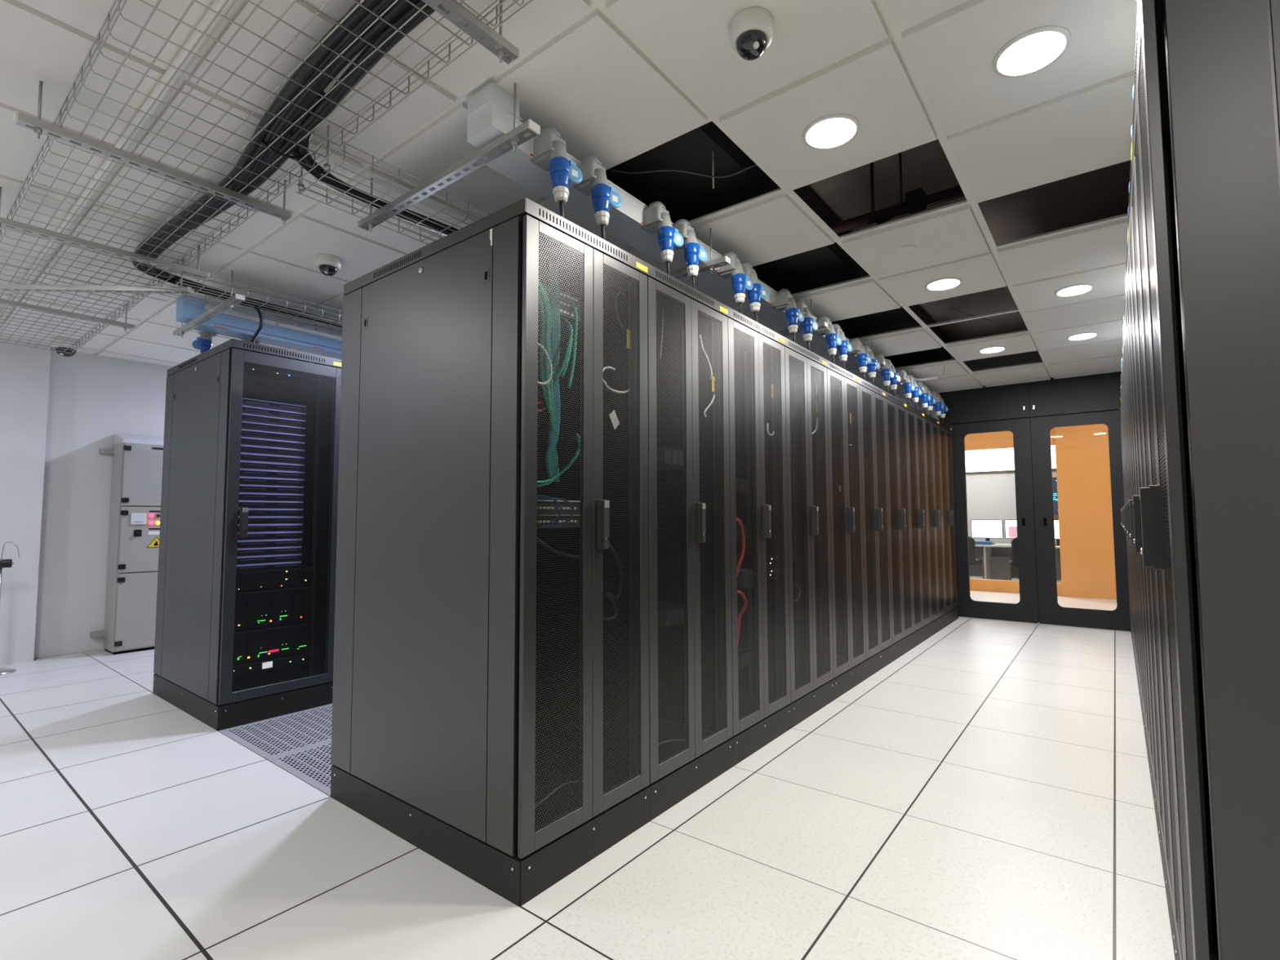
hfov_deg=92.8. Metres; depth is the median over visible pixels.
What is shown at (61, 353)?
dome camera
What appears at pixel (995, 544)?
keyboard
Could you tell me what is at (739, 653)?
server
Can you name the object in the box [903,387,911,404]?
plug
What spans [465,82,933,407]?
power busbar
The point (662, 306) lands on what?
cable
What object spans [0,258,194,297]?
channel
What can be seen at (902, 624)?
rack
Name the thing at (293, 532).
server
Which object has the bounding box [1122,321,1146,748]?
rack
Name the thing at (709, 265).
channel
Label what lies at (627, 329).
marker
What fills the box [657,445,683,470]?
server
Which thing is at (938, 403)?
power outlet
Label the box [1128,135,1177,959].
rack
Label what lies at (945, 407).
power outlet
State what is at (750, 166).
loose cable
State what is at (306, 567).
server
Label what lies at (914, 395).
plug
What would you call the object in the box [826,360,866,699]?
rack
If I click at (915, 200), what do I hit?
cable tray
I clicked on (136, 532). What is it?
switch
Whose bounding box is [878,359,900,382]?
power outlet
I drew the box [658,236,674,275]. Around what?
plug
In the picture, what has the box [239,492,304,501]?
server
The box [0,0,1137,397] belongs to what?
ceiling
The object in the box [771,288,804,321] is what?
power outlet
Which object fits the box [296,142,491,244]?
cable tray
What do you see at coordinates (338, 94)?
cable bundle
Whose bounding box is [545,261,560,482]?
cable bundle
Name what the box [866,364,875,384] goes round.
plug
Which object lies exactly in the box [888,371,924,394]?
channel
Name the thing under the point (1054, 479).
wall display
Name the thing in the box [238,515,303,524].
server
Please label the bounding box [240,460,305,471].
server
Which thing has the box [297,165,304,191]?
rod
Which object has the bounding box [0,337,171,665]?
wall
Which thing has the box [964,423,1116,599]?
wall
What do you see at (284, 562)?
server
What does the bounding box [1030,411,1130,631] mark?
door
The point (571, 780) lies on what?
cable
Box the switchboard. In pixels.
[89,433,164,654]
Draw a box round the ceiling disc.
[897,244,915,253]
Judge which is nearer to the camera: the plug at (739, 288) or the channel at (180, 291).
the plug at (739, 288)
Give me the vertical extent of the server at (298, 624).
0.174 m
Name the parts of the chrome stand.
post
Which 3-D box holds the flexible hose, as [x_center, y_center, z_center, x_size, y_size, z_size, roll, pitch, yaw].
[2.656,-0.962,5.821,0.408,0.067,0.100,1,-4,-20]
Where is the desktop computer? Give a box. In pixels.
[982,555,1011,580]
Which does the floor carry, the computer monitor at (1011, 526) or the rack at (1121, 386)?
the rack at (1121, 386)
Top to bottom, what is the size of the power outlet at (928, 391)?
0.200 m
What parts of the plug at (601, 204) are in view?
cord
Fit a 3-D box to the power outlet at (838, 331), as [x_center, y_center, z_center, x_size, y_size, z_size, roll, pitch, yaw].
[1.342,-0.959,4.127,0.153,0.200,0.106,-3,-4,38]
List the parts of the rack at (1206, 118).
handle, door, panel, panel, door, panel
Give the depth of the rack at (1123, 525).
4.05 m
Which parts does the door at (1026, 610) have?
recessed handle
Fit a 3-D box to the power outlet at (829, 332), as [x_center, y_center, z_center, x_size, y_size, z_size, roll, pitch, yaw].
[1.219,-0.968,3.969,0.153,0.200,0.106,-3,-4,38]
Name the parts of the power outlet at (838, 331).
lid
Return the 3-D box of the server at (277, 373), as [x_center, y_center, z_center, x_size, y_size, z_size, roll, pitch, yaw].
[-2.354,-0.588,3.753,0.608,0.062,0.480,-3,-4,38]
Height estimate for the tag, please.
0.071 m
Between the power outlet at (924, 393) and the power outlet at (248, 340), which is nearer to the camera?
the power outlet at (248, 340)
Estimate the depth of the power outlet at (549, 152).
2.01 m
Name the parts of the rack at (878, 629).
door, panel, cabinet frame, handle, door, panel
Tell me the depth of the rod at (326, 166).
2.11 m
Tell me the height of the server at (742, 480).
0.085 m
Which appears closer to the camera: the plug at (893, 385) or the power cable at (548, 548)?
the power cable at (548, 548)
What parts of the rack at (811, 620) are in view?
door, panel, cabinet frame, handle, door, panel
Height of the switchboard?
1.800 m
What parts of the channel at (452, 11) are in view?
threaded rod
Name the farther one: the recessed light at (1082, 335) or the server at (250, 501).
the recessed light at (1082, 335)
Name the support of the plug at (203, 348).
attached to the power outlet at (206, 337)
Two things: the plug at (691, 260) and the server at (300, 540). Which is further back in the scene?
the server at (300, 540)
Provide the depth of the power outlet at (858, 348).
4.41 m
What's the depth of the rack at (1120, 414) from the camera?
5.48 m
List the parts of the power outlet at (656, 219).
lid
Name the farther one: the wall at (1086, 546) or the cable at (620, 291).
the wall at (1086, 546)
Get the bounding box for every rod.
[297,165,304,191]
[324,124,330,172]
[711,151,714,188]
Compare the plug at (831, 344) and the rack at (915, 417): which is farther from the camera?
the rack at (915, 417)
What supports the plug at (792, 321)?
attached to the power outlet at (784, 300)
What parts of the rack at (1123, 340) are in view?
handle, door, panel, panel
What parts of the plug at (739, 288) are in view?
cord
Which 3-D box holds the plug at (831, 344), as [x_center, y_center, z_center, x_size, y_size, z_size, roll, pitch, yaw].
[1.239,-0.805,3.934,0.065,0.180,0.065,-3,-4,38]
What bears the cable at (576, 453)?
in the rack at (479, 671)
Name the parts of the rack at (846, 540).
door, panel, cabinet frame, handle, door, panel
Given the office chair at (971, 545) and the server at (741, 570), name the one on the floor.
the office chair at (971, 545)
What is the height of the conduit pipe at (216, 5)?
0.033 m
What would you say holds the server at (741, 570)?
in the rack at (762, 690)
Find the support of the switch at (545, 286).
in the rack at (479, 671)
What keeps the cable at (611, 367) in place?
in the rack at (479, 671)
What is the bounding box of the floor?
[0,590,1174,959]
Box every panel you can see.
[537,501,580,515]
[537,515,580,528]
[948,431,958,607]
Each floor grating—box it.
[218,703,332,759]
[267,741,333,795]
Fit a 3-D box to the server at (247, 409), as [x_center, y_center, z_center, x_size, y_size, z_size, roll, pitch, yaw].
[-2.131,-0.392,3.535,0.020,0.043,0.380,-3,-4,38]
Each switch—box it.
[133,529,142,536]
[537,281,604,341]
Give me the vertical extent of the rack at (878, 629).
2.030 m
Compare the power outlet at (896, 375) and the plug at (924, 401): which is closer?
the power outlet at (896, 375)
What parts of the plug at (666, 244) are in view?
cord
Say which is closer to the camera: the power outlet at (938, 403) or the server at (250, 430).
the server at (250, 430)
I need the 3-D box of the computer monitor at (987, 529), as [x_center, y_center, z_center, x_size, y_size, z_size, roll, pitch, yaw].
[5.816,0.869,10.207,0.470,0.410,0.160,-3,-4,38]
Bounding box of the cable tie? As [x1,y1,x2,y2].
[258,140,303,159]
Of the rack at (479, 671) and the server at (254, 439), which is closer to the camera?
the rack at (479, 671)
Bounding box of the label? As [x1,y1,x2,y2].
[262,661,272,669]
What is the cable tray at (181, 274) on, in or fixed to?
on the channel at (235, 300)
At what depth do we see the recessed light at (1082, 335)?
4.61 m
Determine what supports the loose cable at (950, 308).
hanging from the ceiling
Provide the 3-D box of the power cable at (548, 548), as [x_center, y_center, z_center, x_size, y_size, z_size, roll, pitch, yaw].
[-0.216,0.326,2.058,0.054,0.332,0.446,-3,-4,38]
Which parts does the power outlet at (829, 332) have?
lid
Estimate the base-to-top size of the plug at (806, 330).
0.180 m
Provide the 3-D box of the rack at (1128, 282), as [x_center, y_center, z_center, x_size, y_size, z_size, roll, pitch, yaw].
[2.205,0.168,1.842,1.134,2.030,0.600,-3,-4,38]
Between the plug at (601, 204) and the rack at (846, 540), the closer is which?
the plug at (601, 204)
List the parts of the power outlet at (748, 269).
lid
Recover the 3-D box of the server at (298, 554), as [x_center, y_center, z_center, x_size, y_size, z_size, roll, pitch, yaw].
[-2.128,0.451,3.484,0.020,0.043,0.380,-3,-4,38]
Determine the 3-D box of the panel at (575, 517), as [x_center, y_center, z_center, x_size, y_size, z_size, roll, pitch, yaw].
[-0.379,0.148,2.170,0.253,0.044,0.480,-3,-4,38]
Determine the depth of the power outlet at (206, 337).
3.96 m
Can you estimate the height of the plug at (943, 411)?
0.180 m
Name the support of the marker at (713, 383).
attached to the rack at (691, 663)
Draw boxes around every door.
[951,418,1039,622]
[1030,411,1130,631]
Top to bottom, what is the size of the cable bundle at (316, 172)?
0.080 m
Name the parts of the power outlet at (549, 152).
lid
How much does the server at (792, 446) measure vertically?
0.085 m
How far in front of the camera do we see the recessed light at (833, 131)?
2.15 m
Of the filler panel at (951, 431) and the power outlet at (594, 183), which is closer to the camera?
the power outlet at (594, 183)
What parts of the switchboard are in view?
door, door, door, handle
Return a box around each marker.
[626,328,630,348]
[711,376,714,391]
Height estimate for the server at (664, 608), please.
0.085 m
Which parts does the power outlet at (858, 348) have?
lid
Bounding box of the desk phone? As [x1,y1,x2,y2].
[974,541,993,545]
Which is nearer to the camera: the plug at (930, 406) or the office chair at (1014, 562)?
the plug at (930, 406)
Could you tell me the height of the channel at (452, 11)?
0.183 m
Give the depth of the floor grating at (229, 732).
3.09 m
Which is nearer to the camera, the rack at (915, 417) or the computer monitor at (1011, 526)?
the rack at (915, 417)
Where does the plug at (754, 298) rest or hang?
attached to the power outlet at (748, 269)
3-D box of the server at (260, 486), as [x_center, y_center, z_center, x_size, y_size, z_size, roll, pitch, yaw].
[-2.129,0.052,3.509,0.020,0.043,0.380,-3,-4,38]
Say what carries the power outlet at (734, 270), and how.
attached to the power busbar at (490, 116)
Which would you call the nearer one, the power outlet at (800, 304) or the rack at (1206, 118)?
the rack at (1206, 118)
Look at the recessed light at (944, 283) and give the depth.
3.56 m
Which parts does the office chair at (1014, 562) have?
seat, backrest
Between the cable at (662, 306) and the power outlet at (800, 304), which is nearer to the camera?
the cable at (662, 306)
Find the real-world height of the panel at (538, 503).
0.044 m
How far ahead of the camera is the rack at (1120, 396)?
5.00 m
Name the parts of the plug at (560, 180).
cord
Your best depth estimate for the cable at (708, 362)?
2.69 m
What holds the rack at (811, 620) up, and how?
on the floor
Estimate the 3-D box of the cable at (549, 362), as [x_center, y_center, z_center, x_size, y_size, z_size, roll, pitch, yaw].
[-0.311,-0.362,1.903,0.008,0.132,0.099,-3,-4,38]
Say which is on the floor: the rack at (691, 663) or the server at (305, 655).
the rack at (691, 663)
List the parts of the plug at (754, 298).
cord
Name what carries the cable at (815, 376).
in the rack at (811, 620)
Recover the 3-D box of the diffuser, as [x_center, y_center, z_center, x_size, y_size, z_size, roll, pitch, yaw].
[2.889,-1.064,4.999,0.170,0.001,0.170,-3,-4,38]
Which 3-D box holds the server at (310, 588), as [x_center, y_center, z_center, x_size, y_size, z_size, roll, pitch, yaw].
[-2.349,0.747,3.672,0.608,0.207,0.480,-3,-4,38]
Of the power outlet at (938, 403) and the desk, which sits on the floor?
the desk
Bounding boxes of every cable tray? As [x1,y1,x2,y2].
[0,0,533,353]
[159,272,342,336]
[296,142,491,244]
[868,151,926,225]
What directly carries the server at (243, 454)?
in the rack at (196, 591)
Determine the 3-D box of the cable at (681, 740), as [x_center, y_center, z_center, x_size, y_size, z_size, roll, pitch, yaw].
[0.113,1.032,2.376,0.013,0.053,0.270,-3,-4,36]
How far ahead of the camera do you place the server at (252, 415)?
3.55 m
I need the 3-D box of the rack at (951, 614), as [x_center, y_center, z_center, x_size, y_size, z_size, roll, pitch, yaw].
[2.745,0.454,6.571,1.134,2.030,0.600,-3,-4,38]
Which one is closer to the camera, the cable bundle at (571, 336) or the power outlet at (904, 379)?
the cable bundle at (571, 336)
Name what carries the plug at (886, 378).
attached to the power outlet at (885, 369)
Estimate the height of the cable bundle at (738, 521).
0.622 m
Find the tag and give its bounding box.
[609,409,619,428]
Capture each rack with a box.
[152,338,341,730]
[330,197,650,906]
[645,263,733,820]
[726,306,791,765]
[783,337,834,728]
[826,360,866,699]
[858,377,893,678]
[884,391,914,661]
[902,402,931,647]
[920,412,946,635]
[936,420,958,626]
[1120,371,1138,688]
[1120,386,1136,669]
[1120,395,1133,651]
[1120,413,1132,639]
[1121,349,1142,711]
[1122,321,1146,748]
[1124,284,1152,791]
[1125,228,1162,863]
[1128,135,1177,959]
[1132,0,1279,959]
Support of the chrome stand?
on the floor
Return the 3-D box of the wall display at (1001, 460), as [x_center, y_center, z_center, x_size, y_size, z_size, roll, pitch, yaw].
[5.716,-0.432,11.362,3.620,0.630,0.043,-3,-4,38]
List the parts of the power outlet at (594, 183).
lid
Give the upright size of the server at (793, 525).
0.085 m
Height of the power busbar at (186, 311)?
0.162 m
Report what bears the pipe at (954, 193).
attached to the ceiling
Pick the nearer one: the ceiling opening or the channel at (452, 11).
the channel at (452, 11)
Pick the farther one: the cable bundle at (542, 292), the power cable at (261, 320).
the power cable at (261, 320)
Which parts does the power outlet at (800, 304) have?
lid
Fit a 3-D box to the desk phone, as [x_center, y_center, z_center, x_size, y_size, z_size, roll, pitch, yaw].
[5.649,1.037,10.030,0.270,0.054,0.170,-3,-4,38]
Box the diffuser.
[980,347,1004,353]
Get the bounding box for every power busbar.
[175,294,342,359]
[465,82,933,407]
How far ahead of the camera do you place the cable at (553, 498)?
1.98 m
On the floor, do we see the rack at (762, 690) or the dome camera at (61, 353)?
the rack at (762, 690)
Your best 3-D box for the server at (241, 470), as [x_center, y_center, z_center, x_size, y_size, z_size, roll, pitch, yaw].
[-2.130,-0.037,3.514,0.020,0.043,0.380,-3,-4,38]
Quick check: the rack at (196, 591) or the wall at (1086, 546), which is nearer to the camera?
the rack at (196, 591)
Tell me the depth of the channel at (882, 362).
4.84 m
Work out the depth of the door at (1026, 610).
6.28 m
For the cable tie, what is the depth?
2.07 m
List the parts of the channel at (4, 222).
threaded rod, threaded rod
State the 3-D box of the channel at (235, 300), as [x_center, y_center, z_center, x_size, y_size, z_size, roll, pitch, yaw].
[-2.559,-1.029,3.595,1.056,0.218,0.043,-3,-4,38]
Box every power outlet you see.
[191,330,218,349]
[243,339,261,343]
[529,127,582,183]
[572,155,622,208]
[640,201,684,247]
[673,218,707,262]
[715,252,753,290]
[741,262,768,299]
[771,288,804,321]
[794,298,817,330]
[813,315,841,345]
[824,324,852,351]
[847,337,871,364]
[855,344,879,369]
[874,354,893,377]
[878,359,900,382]
[896,368,915,391]
[901,374,921,395]
[915,381,930,400]
[918,384,935,404]
[930,390,943,408]
[932,393,947,411]
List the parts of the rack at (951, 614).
door, panel, cabinet frame, handle, door, panel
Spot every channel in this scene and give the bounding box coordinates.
[0,186,209,281]
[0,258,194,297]
[0,298,135,332]
[13,80,292,224]
[173,270,244,337]
[357,83,540,231]
[421,0,519,66]
[670,227,730,279]
[775,299,827,336]
[841,342,884,370]
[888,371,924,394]
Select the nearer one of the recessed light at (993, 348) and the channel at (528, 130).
the channel at (528, 130)
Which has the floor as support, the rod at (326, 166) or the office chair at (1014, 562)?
the office chair at (1014, 562)
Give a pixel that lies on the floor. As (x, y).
(985, 793)
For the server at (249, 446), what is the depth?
3.53 m
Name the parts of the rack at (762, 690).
door, panel, power strip, cabinet frame, handle, door, panel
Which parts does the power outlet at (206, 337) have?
lid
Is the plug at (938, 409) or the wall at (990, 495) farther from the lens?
the wall at (990, 495)
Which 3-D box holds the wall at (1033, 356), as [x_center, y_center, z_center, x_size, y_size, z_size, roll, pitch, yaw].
[2.453,0.076,7.430,8.250,2.950,0.100,-3,-4,38]
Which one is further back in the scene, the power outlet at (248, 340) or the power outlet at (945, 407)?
the power outlet at (945, 407)
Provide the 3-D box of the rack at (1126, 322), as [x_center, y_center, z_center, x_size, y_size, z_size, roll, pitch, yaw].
[2.574,0.195,2.315,1.134,2.030,0.600,-3,-4,38]
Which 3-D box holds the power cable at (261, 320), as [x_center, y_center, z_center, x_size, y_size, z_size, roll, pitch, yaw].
[-2.200,-0.872,3.491,0.086,0.275,0.052,1,-4,-13]
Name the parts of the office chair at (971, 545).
backrest, seat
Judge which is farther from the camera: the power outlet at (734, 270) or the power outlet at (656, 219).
the power outlet at (734, 270)
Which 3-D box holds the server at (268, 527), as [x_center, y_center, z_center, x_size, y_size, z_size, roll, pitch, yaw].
[-2.128,0.274,3.495,0.020,0.043,0.380,-3,-4,38]
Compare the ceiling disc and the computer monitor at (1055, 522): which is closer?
the ceiling disc
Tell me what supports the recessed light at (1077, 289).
in the ceiling
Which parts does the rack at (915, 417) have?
door, panel, handle, door, panel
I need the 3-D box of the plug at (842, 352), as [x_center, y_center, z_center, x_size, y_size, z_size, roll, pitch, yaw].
[1.361,-0.796,4.092,0.065,0.180,0.065,-3,-4,38]
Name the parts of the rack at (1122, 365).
handle, door, panel, panel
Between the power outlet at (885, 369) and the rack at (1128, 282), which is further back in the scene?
the power outlet at (885, 369)
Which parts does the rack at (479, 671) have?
panel, trim, trim, door, rack shelf edge, panel, cabinet frame, handle, handle plate, door, panel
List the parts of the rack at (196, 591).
panel, trim, trim, handle, handle plate, cabinet frame, door, panel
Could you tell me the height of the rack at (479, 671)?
2.030 m
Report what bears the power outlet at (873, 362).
attached to the power busbar at (490, 116)
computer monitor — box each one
[970,520,1004,544]
[1004,520,1017,538]
[1053,520,1059,546]
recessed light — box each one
[802,113,860,149]
[924,276,962,290]
[978,346,1005,353]
[992,25,1071,77]
[1054,283,1093,296]
[1066,332,1098,340]
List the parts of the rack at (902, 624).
panel, door, cabinet frame, handle, door, panel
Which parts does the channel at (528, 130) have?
threaded rod, threaded rod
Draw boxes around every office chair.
[968,536,982,564]
[1008,537,1018,566]
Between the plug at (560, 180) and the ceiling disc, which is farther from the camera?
the ceiling disc
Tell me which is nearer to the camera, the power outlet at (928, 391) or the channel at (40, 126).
the channel at (40, 126)
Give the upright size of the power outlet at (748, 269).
0.200 m
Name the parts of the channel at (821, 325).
threaded rod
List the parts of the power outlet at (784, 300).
lid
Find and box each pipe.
[0,0,236,324]
[828,185,964,233]
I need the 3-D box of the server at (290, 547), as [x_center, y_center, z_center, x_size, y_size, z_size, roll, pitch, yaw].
[-2.128,0.407,3.487,0.020,0.043,0.380,-3,-4,38]
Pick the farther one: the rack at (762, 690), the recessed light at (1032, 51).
the rack at (762, 690)
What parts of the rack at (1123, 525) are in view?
handle, door, panel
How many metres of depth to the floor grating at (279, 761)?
2.68 m
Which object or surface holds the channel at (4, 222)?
hanging from the ceiling
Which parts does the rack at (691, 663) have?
door, panel, cabinet frame, handle, handle plate, door, panel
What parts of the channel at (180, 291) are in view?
threaded rod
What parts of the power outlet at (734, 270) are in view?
lid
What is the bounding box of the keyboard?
[995,543,1010,545]
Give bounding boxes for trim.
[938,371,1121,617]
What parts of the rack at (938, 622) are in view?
door, panel, handle, panel, door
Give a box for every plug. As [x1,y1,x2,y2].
[199,344,211,353]
[550,169,569,217]
[592,195,609,239]
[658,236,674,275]
[684,253,698,288]
[732,282,745,313]
[747,292,760,322]
[786,315,798,342]
[801,324,812,350]
[826,340,836,363]
[837,346,847,368]
[857,359,866,379]
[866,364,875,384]
[881,373,890,392]
[889,377,897,395]
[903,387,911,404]
[911,391,918,408]
[920,397,928,413]
[926,400,933,416]
[934,406,941,420]
[940,408,945,422]
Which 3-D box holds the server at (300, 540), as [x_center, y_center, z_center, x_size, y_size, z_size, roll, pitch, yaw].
[-2.128,0.362,3.490,0.020,0.043,0.380,-3,-4,38]
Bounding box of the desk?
[968,543,1061,580]
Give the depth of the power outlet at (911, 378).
5.57 m
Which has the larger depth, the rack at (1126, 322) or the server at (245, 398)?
the server at (245, 398)
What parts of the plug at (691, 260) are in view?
cord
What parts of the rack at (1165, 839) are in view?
handle, panel, door, panel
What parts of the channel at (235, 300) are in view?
threaded rod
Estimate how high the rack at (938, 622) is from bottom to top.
2.030 m
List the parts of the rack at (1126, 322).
handle, door, panel, panel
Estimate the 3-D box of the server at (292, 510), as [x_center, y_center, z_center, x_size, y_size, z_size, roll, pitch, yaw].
[-2.129,0.185,3.500,0.020,0.043,0.380,-3,-4,38]
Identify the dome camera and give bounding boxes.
[50,336,80,356]
[315,253,341,275]
[729,6,773,60]
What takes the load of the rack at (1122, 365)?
on the floor
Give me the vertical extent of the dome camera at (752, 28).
0.093 m
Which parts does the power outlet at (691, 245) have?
lid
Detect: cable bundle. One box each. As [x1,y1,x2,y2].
[131,0,413,327]
[186,0,435,229]
[288,91,457,235]
[537,281,557,431]
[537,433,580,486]
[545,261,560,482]
[553,291,577,388]
[736,517,746,645]
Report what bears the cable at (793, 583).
in the rack at (811, 620)
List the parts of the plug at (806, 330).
cord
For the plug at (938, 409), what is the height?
0.180 m
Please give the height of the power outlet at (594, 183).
0.200 m
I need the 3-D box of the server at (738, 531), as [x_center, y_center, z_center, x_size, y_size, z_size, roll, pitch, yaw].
[0.216,0.281,3.221,0.563,0.085,0.480,-3,-4,38]
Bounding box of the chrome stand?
[0,541,19,675]
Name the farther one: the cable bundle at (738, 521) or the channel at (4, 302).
the channel at (4, 302)
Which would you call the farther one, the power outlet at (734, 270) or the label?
the label
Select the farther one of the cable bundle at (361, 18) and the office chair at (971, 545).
the office chair at (971, 545)
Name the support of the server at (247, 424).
in the rack at (196, 591)
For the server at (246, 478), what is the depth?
3.51 m
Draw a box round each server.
[232,621,314,665]
[232,652,311,676]
[234,585,315,631]
[235,560,302,572]
[235,566,313,591]
[236,546,302,555]
[236,553,302,564]
[237,523,302,532]
[237,531,302,540]
[237,538,302,547]
[238,500,303,508]
[238,508,303,515]
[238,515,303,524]
[239,476,304,486]
[239,484,304,493]
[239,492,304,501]
[240,436,305,449]
[240,444,305,456]
[240,452,305,464]
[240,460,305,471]
[240,468,304,479]
[241,413,306,427]
[241,421,306,435]
[241,429,306,442]
[242,366,319,400]
[242,397,306,413]
[242,404,306,420]
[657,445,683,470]
[657,601,684,631]
[735,476,748,493]
[736,524,748,541]
[737,568,753,587]
[737,647,751,670]
[790,441,794,456]
[791,515,795,529]
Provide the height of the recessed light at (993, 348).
0.009 m
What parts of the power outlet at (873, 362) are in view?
lid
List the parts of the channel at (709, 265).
threaded rod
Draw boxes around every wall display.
[964,444,1056,472]
[1052,477,1058,514]
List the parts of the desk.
leg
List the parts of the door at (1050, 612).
recessed handle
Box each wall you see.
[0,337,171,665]
[897,349,1042,419]
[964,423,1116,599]
[965,469,1061,582]
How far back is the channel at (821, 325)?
3.85 m
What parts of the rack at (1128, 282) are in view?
handle, panel, door, panel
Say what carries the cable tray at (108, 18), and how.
on the channel at (452, 11)
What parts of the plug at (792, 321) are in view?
cord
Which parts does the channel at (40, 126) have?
threaded rod, threaded rod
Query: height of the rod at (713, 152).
0.442 m
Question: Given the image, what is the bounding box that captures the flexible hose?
[913,376,937,381]
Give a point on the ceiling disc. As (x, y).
(907, 248)
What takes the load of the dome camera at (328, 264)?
attached to the ceiling
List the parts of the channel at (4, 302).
threaded rod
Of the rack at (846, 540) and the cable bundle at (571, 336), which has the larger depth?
the rack at (846, 540)
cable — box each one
[248,303,263,342]
[534,780,578,807]
[536,537,622,620]
[537,342,552,385]
[537,495,573,527]
[603,366,630,393]
[608,164,757,177]
[614,291,624,328]
[658,738,685,745]
[659,306,663,359]
[698,334,715,417]
[793,582,800,601]
[812,376,817,434]
[950,308,1007,325]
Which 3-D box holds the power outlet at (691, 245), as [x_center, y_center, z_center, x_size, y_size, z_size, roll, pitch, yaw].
[0.206,-1.043,2.669,0.153,0.200,0.106,-3,-4,38]
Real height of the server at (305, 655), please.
0.057 m
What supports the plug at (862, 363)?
attached to the power outlet at (858, 348)

